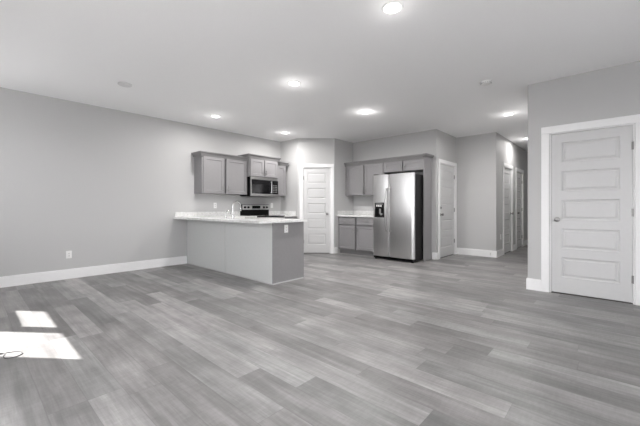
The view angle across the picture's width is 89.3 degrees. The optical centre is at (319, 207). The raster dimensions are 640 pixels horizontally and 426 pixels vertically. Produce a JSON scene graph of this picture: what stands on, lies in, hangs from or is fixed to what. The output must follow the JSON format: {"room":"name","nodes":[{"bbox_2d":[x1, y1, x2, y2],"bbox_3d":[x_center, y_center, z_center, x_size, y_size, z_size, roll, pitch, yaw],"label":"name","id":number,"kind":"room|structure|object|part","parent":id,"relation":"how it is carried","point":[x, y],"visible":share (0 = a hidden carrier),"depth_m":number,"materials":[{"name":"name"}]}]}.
{"room":"empty living room","nodes":[
{"label":"empty living room","id":0,"kind":"room"},
{"bbox_2d":[0,87,279,276],"bbox_3d":[-1.058,-0.272,8.177,0.150,2.743,12.150,0,0,42],"label":"wall","id":1,"kind":"structure","parent":0,"point":[101,185],"depth_m":5.25,"materials":[{"name":"paint"}]},
{"bbox_2d":[66,251,71,258],"bbox_3d":[-3.864,0.728,4.985,0.009,0.116,0.072,0,0,42],"label":"power outlet","id":2,"kind":"object","parent":1,"relation":"attached to","point":[68,253],"visible":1,"depth_m":4.98,"materials":[{"name":"white plastic"}]},
{"bbox_2d":[0,256,186,287],"bbox_3d":[-3.802,1.025,5.049,0.015,0.150,3.530,0,0,42],"label":"baseboard","id":3,"kind":"structure","parent":1,"relation":"attached to","point":[31,278],"depth_m":5.13,"materials":[{"name":"white paint"}]},
{"bbox_2d":[175,211,239,216],"bbox_3d":[-2.277,0.138,6.715,0.018,0.094,1.446,0,0,42],"label":"backsplash","id":4,"kind":"structure","parent":1,"relation":"attached to","point":[237,213],"depth_m":6.61,"materials":[{"name":"stone"}]},
{"bbox_2d":[191,151,247,194],"bbox_3d":[-2.046,-0.676,6.707,0.374,0.808,1.103,0,0,42],"label":"upper cabinet","id":5,"kind":"object","parent":1,"relation":"attached to","point":[214,173],"visible":1,"depth_m":6.53,"materials":[{"name":"grey paint"}]},
{"bbox_3d":[-2.106,-0.638,6.440,0.019,0.716,0.452,0,0,42],"label":"door","id":6,"kind":"part","parent":5,"relation":"part of","materials":[{"name":"grey paint"}]},
{"bbox_3d":[-2.046,-1.040,6.707,0.374,0.080,1.103,0,0,42],"label":"crown molding","id":7,"kind":"part","parent":5,"relation":"part of","materials":[{"name":"grey paint"}]},
{"bbox_3d":[-1.754,-0.638,6.825,0.019,0.716,0.490,0,0,42],"label":"door","id":8,"kind":"part","parent":5,"relation":"part of","materials":[{"name":"grey paint"}]},
{"bbox_2d":[238,153,280,178],"bbox_3d":[-1.376,-0.910,7.384,0.450,0.476,0.910,0,0,42],"label":"upper cabinet","id":9,"kind":"object","parent":1,"relation":"attached to","point":[262,166],"visible":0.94,"depth_m":7.21,"materials":[{"name":"grey paint"}]},
{"bbox_3d":[-1.377,-0.868,7.125,0.019,0.376,0.363,0,0,42],"label":"door","id":10,"kind":"part","parent":9,"relation":"part of","materials":[{"name":"grey paint"}]},
{"bbox_2d":[240,177,277,196],"bbox_3d":[-1.367,-0.454,7.379,0.462,0.418,0.762,0,0,42],"label":"microwave","id":11,"kind":"object","parent":9,"relation":"attached to","point":[256,186],"visible":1,"depth_m":7.21,"materials":[{"name":"silver plastic"}]},
{"bbox_3d":[-1.296,-0.454,7.206,0.029,0.304,0.557,0,0,42],"label":"door","id":12,"kind":"part","parent":11,"relation":"part of","materials":[{"name":"black glass"}]},
{"bbox_3d":[-1.243,-0.635,7.265,0.027,0.055,0.762,0,0,42],"label":"vent trim","id":13,"kind":"part","parent":11,"relation":"part of","materials":[{"name":"silver metal"}]},
{"bbox_3d":[-1.243,-0.426,7.265,0.027,0.362,0.762,0,0,42],"label":"frame","id":14,"kind":"part","parent":11,"relation":"part of","materials":[{"name":"silver metal"}]},
{"bbox_3d":[-1.045,-0.454,7.480,0.029,0.304,0.179,0,0,42],"label":"control panel","id":15,"kind":"part","parent":11,"relation":"part of","materials":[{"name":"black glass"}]},
{"bbox_3d":[-1.376,-1.104,7.384,0.450,0.088,0.910,0,0,42],"label":"crown molding","id":16,"kind":"part","parent":9,"relation":"part of","materials":[{"name":"grey paint"}]},
{"bbox_3d":[-1.119,-0.868,7.408,0.019,0.376,0.363,0,0,42],"label":"door","id":17,"kind":"part","parent":9,"relation":"part of","materials":[{"name":"grey paint"}]},
{"bbox_2d":[269,211,279,214],"bbox_3d":[-1.133,0.138,7.967,0.018,0.094,0.395,0,0,42],"label":"backsplash","id":18,"kind":"structure","parent":1,"relation":"attached to","point":[270,212],"depth_m":7.97,"materials":[{"name":"stone"}]},
{"bbox_2d":[278,161,288,195],"bbox_3d":[-1.007,-0.676,7.844,0.374,0.808,0.372,0,0,42],"label":"upper cabinet","id":19,"kind":"object","parent":1,"relation":"attached to","point":[281,165],"visible":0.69,"depth_m":7.74,"materials":[{"name":"grey paint"}]},
{"bbox_3d":[-0.928,-0.638,7.730,0.019,0.716,0.276,0,0,42],"label":"door","id":20,"kind":"part","parent":19,"relation":"part of","materials":[{"name":"grey paint"}]},
{"bbox_3d":[-1.007,-1.040,7.844,0.374,0.080,0.372,0,0,42],"label":"crown molding","id":21,"kind":"part","parent":19,"relation":"part of","materials":[{"name":"grey paint"}]},
{"bbox_2d":[280,138,297,218],"bbox_3d":[-0.725,-0.272,7.971,0.620,2.743,0.115,0,0,42],"label":"wall","id":22,"kind":"structure","parent":0,"point":[289,148],"depth_m":7.89,"materials":[{"name":"paint"}]},
{"bbox_2d":[298,138,333,252],"bbox_3d":[-0.096,-0.272,7.776,0.878,2.743,0.115,0,0,0],"label":"wall","id":23,"kind":"structure","parent":0,"point":[310,150],"depth_m":7.72,"materials":[{"name":"paint"}]},
{"bbox_2d":[303,168,329,252],"bbox_3d":[-0.087,0.081,7.746,0.640,2.037,0.174,0,0,0],"label":"door","id":24,"kind":"structure","parent":23,"relation":"in","point":[316,180],"depth_m":7.73,"materials":[{"name":"white paint"}]},
{"bbox_2d":[300,164,333,253],"bbox_3d":[-0.080,0.034,7.766,0.814,2.132,0.135,0,0,0],"label":"trim","id":25,"kind":"structure","parent":23,"relation":"attached to","point":[302,166],"depth_m":7.70,"materials":[{"name":"white paint"}]},
{"bbox_2d":[0,245,639,425],"bbox_3d":[2.180,1.160,5.220,8.920,0.120,12.150,0,0,42],"label":"floor","id":26,"kind":"structure","parent":0,"point":[455,339],"depth_m":2.49,"materials":[{"name":"grey wood"}]},
{"bbox_2d":[0,351,22,358],"bbox_3d":[-2.483,1.093,2.392,0.518,0.013,0.120,0,0,-5],"label":"cable","id":27,"kind":"object","parent":26,"relation":"on","point":[12,351],"visible":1,"depth_m":2.42,"materials":[{"name":"grey plastic"}]},
{"bbox_2d":[187,220,303,284],"bbox_3d":[-1.422,0.661,5.707,2.640,0.878,0.651,0,0,42],"label":"base cabinet","id":28,"kind":"object","parent":26,"relation":"on","point":[264,253],"visible":0.81,"depth_m":5.01,"materials":[{"name":"grey paint"}]},
{"bbox_3d":[-2.089,0.661,5.904,1.389,0.878,0.018,0,0,42],"label":"panel","id":29,"kind":"part","parent":28,"relation":"part of","materials":[{"name":"grey paint"}]},
{"bbox_2d":[174,211,306,223],"bbox_3d":[-1.301,0.156,5.807,2.683,0.130,1.471,0,0,42],"label":"countertop","id":30,"kind":"structure","parent":28,"relation":"on","point":[204,216],"depth_m":5.71,"materials":[{"name":"stone"}]},
{"bbox_2d":[232,201,241,217],"bbox_3d":[-1.378,0.036,5.416,0.115,0.296,0.194,0,0,42],"label":"kitchen faucet","id":31,"kind":"object","parent":30,"relation":"on","point":[234,201],"visible":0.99,"depth_m":5.38,"materials":[{"name":"silver metal"}]},
{"bbox_3d":[-1.435,1.091,5.692,2.640,0.018,0.612,0,0,42],"label":"shoe molding","id":32,"kind":"part","parent":28,"relation":"part of","materials":[{"name":"grey paint"}]},
{"bbox_3d":[-1.122,0.661,5.021,1.210,0.878,0.018,0,0,42],"label":"panel","id":33,"kind":"part","parent":28,"relation":"part of","materials":[{"name":"grey paint"}]},
{"bbox_2d":[284,225,287,232],"bbox_3d":[-0.496,0.315,4.773,0.009,0.116,0.072,0,0,42],"label":"power outlet","id":34,"kind":"object","parent":28,"relation":"attached to","point":[285,226],"visible":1,"depth_m":4.77,"materials":[{"name":"white plastic"}]},
{"bbox_3d":[-0.467,0.661,4.826,0.018,0.878,0.615,0,0,42],"label":"panel","id":35,"kind":"part","parent":28,"relation":"part of","materials":[{"name":"grey paint"}]},
{"bbox_2d":[240,204,284,217],"bbox_3d":[-1.272,0.517,7.300,0.710,1.165,0.764,0,0,42],"label":"electric range","id":36,"kind":"object","parent":26,"relation":"on","point":[261,211],"visible":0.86,"depth_m":7.37,"materials":[{"name":"silver glass"}]},
{"bbox_3d":[-1.478,0.000,7.488,0.010,0.110,0.740,0,0,42],"label":"control panel","id":37,"kind":"part","parent":36,"relation":"part of","materials":[{"name":"silver metal"}]},
{"bbox_2d":[249,215,284,216],"bbox_3d":[-1.268,0.195,7.296,0.580,0.018,0.764,0,0,42],"label":"cooktop","id":38,"kind":"object","parent":36,"relation":"in","point":[249,215],"depth_m":7.31,"materials":[{"name":"black glass"}]},
{"bbox_2d":[339,217,373,256],"bbox_3d":[1.026,0.661,7.654,1.085,0.878,0.647,0,0,42],"label":"base cabinet","id":39,"kind":"object","parent":26,"relation":"on","point":[355,233],"visible":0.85,"depth_m":7.48,"materials":[{"name":"grey paint"}]},
{"bbox_3d":[0.632,0.319,7.642,0.480,0.162,0.019,0,0,42],"label":"drawer","id":40,"kind":"part","parent":39,"relation":"part of","materials":[{"name":"grey paint"}]},
{"bbox_3d":[0.632,0.702,7.642,0.480,0.547,0.019,0,0,42],"label":"door","id":41,"kind":"part","parent":39,"relation":"part of","materials":[{"name":"grey paint"}]},
{"bbox_2d":[337,211,372,216],"bbox_3d":[1.028,0.152,7.662,1.077,0.138,0.633,0,0,42],"label":"countertop","id":42,"kind":"structure","parent":39,"relation":"on","point":[340,213],"depth_m":7.91,"materials":[{"name":"stone"}]},
{"bbox_3d":[1.036,0.319,7.273,0.517,0.162,0.019,0,0,42],"label":"drawer","id":43,"kind":"part","parent":39,"relation":"part of","materials":[{"name":"grey paint"}]},
{"bbox_3d":[1.036,0.702,7.273,0.517,0.547,0.019,0,0,42],"label":"door","id":44,"kind":"part","parent":39,"relation":"part of","materials":[{"name":"grey paint"}]},
{"bbox_2d":[373,172,422,262],"bbox_3d":[1.700,0.199,6.891,0.942,1.803,0.810,0,0,42],"label":"refrigerator","id":45,"kind":"object","parent":26,"relation":"on","point":[397,198],"visible":0.97,"depth_m":6.60,"materials":[{"name":"silver metal"}]},
{"bbox_3d":[1.297,0.170,6.865,0.381,1.710,0.078,0,0,42],"label":"freezer door","id":46,"kind":"part","parent":45,"relation":"part of","materials":[{"name":"silver metal"}]},
{"bbox_3d":[1.363,0.050,6.711,0.090,0.906,0.032,0,0,-38],"label":"handle","id":47,"kind":"part","parent":45,"relation":"part of","materials":[{"name":"silver metal"}]},
{"bbox_3d":[1.427,0.050,6.652,0.032,0.906,0.089,0,0,33],"label":"handle","id":48,"kind":"part","parent":45,"relation":"part of","materials":[{"name":"silver metal"}]},
{"bbox_3d":[1.648,0.170,6.545,0.553,1.710,0.078,0,0,42],"label":"fridge door","id":49,"kind":"part","parent":45,"relation":"part of","materials":[{"name":"silver metal"}]},
{"bbox_2d":[422,153,433,260],"bbox_3d":[2.242,0.004,6.701,0.078,2.193,0.420,0,0,42],"label":"panel","id":50,"kind":"object","parent":26,"relation":"on","point":[427,158],"visible":1,"depth_m":6.72,"materials":[{"name":"grey paint"}]},
{"bbox_3d":[2.242,-1.056,6.701,0.078,0.075,0.420,0,0,42],"label":"crown molding","id":51,"kind":"part","parent":50,"relation":"part of","materials":[{"name":"grey paint"}]},
{"bbox_3d":[-0.894,0.661,7.762,0.647,0.878,0.414,0,0,42],"label":"base cabinet","id":52,"kind":"object","parent":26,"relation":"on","visible":0},
{"bbox_2d":[269,211,297,216],"bbox_3d":[-0.901,0.156,7.769,0.628,0.130,0.415,0,0,42],"label":"countertop","id":53,"kind":"structure","parent":52,"relation":"on","point":[286,213],"depth_m":7.90,"materials":[{"name":"stone"}]},
{"bbox_2d":[0,0,639,151],"bbox_3d":[2.180,-1.703,5.220,8.920,0.120,12.150,0,0,42],"label":"ceiling","id":54,"kind":"structure","parent":0,"point":[420,67],"depth_m":3.51,"materials":[{"name":"paint"}]},
{"bbox_2d":[117,82,131,87],"bbox_3d":[-2.598,-1.633,4.317,0.170,0.020,0.170,0,0,42],"label":"cover plate","id":55,"kind":"object","parent":54,"relation":"attached to","point":[123,84],"visible":1,"depth_m":4.29,"materials":[{"name":"white plastic"}]},
{"bbox_2d":[287,80,300,85],"bbox_3d":[-0.344,-1.637,4.283,0.176,0.011,0.176,0,0,42],"label":"recessed light","id":56,"kind":"object","parent":54,"relation":"in","point":[293,82],"visible":1,"depth_m":4.27,"materials":[{"name":"white"}]},
{"bbox_2d":[382,1,403,13],"bbox_3d":[0.596,-1.637,2.664,0.176,0.011,0.176,0,0,42],"label":"recessed light","id":57,"kind":"object","parent":54,"relation":"in","point":[392,7],"visible":1,"depth_m":2.65,"materials":[{"name":"white plastic"}]},
{"bbox_2d":[480,79,491,85],"bbox_3d":[2.168,-1.620,4.231,0.140,0.044,0.140,0,0,42],"label":"smoke detector","id":58,"kind":"object","parent":54,"relation":"attached to","point":[488,81],"visible":1,"depth_m":4.20,"materials":[{"name":"white plastic"}]},
{"bbox_2d":[334,138,352,252],"bbox_3d":[0.550,-0.272,8.029,0.115,2.743,0.740,0,0,42],"label":"wall","id":59,"kind":"structure","parent":0,"point":[343,150],"depth_m":7.89,"materials":[{"name":"paint"}]},
{"bbox_2d":[353,130,430,210],"bbox_3d":[1.597,-0.272,7.652,2.170,2.743,0.115,0,0,42],"label":"wall","id":60,"kind":"structure","parent":0,"point":[418,142],"depth_m":7.60,"materials":[{"name":"paint"}]},
{"bbox_2d":[353,211,372,214],"bbox_3d":[1.243,0.134,7.883,1.057,0.102,0.018,0,0,42],"label":"backsplash","id":61,"kind":"structure","parent":60,"relation":"attached to","point":[354,212],"depth_m":8.03,"materials":[{"name":"stone"}]},
{"bbox_2d":[344,159,386,195],"bbox_3d":[1.120,-0.689,7.757,1.085,0.808,0.374,0,0,42],"label":"upper cabinet","id":62,"kind":"object","parent":60,"relation":"attached to","point":[359,174],"visible":0.79,"depth_m":7.68,"materials":[{"name":"grey paint"}]},
{"bbox_3d":[0.840,-0.644,7.829,0.515,0.703,0.019,0,0,42],"label":"door","id":63,"kind":"part","parent":62,"relation":"part of","materials":[{"name":"grey paint"}]},
{"bbox_3d":[1.120,-1.046,7.757,1.085,0.093,0.374,0,0,42],"label":"crown molding","id":64,"kind":"part","parent":62,"relation":"part of","materials":[{"name":"grey paint"}]},
{"bbox_3d":[1.236,-0.644,7.467,0.492,0.703,0.019,0,0,42],"label":"door","id":65,"kind":"part","parent":62,"relation":"part of","materials":[{"name":"grey paint"}]},
{"bbox_2d":[382,154,422,173],"bbox_3d":[1.875,-0.932,7.067,0.955,0.321,0.374,0,0,42],"label":"upper cabinet","id":66,"kind":"object","parent":60,"relation":"attached to","point":[410,163],"visible":0.96,"depth_m":6.96,"materials":[{"name":"grey paint"}]},
{"bbox_3d":[1.607,-0.888,7.128,0.453,0.216,0.019,0,0,42],"label":"door","id":67,"kind":"part","parent":66,"relation":"part of","materials":[{"name":"grey paint"}]},
{"bbox_3d":[1.875,-1.046,7.067,0.955,0.093,0.374,0,0,42],"label":"crown molding","id":68,"kind":"part","parent":66,"relation":"part of","materials":[{"name":"grey paint"}]},
{"bbox_3d":[1.958,-0.888,6.808,0.453,0.216,0.019,0,0,42],"label":"door","id":69,"kind":"part","parent":66,"relation":"part of","materials":[{"name":"grey paint"}]},
{"bbox_2d":[431,129,455,252],"bbox_3d":[2.790,-0.272,7.263,0.115,2.743,1.150,0,0,42],"label":"wall","id":70,"kind":"structure","parent":0,"point":[443,145],"depth_m":6.86,"materials":[{"name":"paint"}]},
{"bbox_2d":[432,252,436,259],"bbox_3d":[2.412,1.025,6.820,0.105,0.150,0.015,0,0,42],"label":"baseboard","id":71,"kind":"structure","parent":70,"relation":"attached to","point":[434,255],"depth_m":6.81,"materials":[{"name":"white paint"}]},
{"bbox_2d":[440,164,454,257],"bbox_3d":[2.836,0.081,7.270,0.174,2.037,0.871,0,0,42],"label":"door","id":72,"kind":"structure","parent":70,"relation":"in","point":[447,176],"depth_m":7.26,"materials":[{"name":"white paint"}]},
{"bbox_2d":[438,159,456,258],"bbox_3d":[2.816,0.034,7.277,0.135,2.132,1.045,0,0,42],"label":"trim","id":73,"kind":"structure","parent":70,"relation":"attached to","point":[440,161],"depth_m":7.50,"materials":[{"name":"white paint"}]},
{"bbox_2d":[456,133,489,249],"bbox_3d":[3.488,-0.272,7.483,0.850,2.743,0.115,0,0,42],"label":"wall","id":74,"kind":"structure","parent":0,"point":[472,152],"depth_m":7.39,"materials":[{"name":"paint"}]},
{"bbox_2d":[457,248,496,257],"bbox_3d":[3.534,1.025,7.352,0.865,0.150,0.015,0,0,42],"label":"baseboard","id":75,"kind":"structure","parent":74,"relation":"attached to","point":[464,251],"depth_m":7.33,"materials":[{"name":"white paint"}]},
{"bbox_2d":[490,132,527,250],"bbox_3d":[4.962,-0.272,8.381,0.115,2.743,3.430,0,0,42],"label":"wall","id":76,"kind":"structure","parent":0,"point":[502,149],"depth_m":7.41,"materials":[{"name":"paint"}]},
{"bbox_2d":[497,249,502,257],"bbox_3d":[4.040,1.025,7.275,0.015,0.150,0.553,0,0,42],"label":"baseboard","id":77,"kind":"structure","parent":76,"relation":"attached to","point":[499,252],"depth_m":7.23,"materials":[{"name":"white paint"}]},
{"bbox_2d":[503,162,512,254],"bbox_3d":[4.507,0.032,7.869,0.135,2.137,0.950,0,0,42],"label":"trim","id":78,"kind":"structure","parent":76,"relation":"attached to","point":[505,165],"depth_m":8.12,"materials":[{"name":"white paint"}]},
{"bbox_2d":[504,168,513,253],"bbox_3d":[4.516,0.081,7.850,0.174,2.037,0.766,0,0,42],"label":"door","id":79,"kind":"structure","parent":76,"relation":"in","point":[507,172],"depth_m":7.88,"materials":[{"name":"white paint"}]},
{"bbox_2d":[517,172,521,247],"bbox_3d":[5.390,0.081,8.807,0.174,2.037,0.726,0,0,42],"label":"door","id":80,"kind":"structure","parent":76,"relation":"in","point":[519,175],"depth_m":8.86,"materials":[{"name":"white paint"}]},
{"bbox_2d":[516,168,523,248],"bbox_3d":[5.370,0.032,8.814,0.135,2.137,0.910,0,0,42],"label":"trim","id":81,"kind":"structure","parent":76,"relation":"attached to","point":[518,170],"depth_m":9.05,"materials":[{"name":"white paint"}]},
{"bbox_2d":[528,61,639,291],"bbox_3d":[4.041,-0.272,3.294,3.275,2.743,0.115,0,0,42],"label":"wall","id":82,"kind":"structure","parent":0,"point":[611,92],"depth_m":4.09,"materials":[{"name":"paint"}]},
{"bbox_2d":[526,278,540,290],"bbox_3d":[2.838,1.025,4.305,0.166,0.150,0.015,0,0,42],"label":"baseboard","id":83,"kind":"structure","parent":82,"relation":"attached to","point":[531,284],"depth_m":4.30,"materials":[{"name":"white paint"}]},
{"bbox_2d":[541,114,639,305],"bbox_3d":[3.296,0.029,3.961,0.970,2.142,0.135,0,0,42],"label":"trim","id":84,"kind":"structure","parent":82,"relation":"attached to","point":[634,120],"depth_m":3.95,"materials":[{"name":"white paint"}]},
{"bbox_2d":[551,125,633,303],"bbox_3d":[3.289,0.081,3.941,0.776,2.037,0.174,0,0,42],"label":"door","id":85,"kind":"structure","parent":82,"relation":"in","point":[592,211],"depth_m":3.91,"materials":[{"name":"white paint"}]}
]}

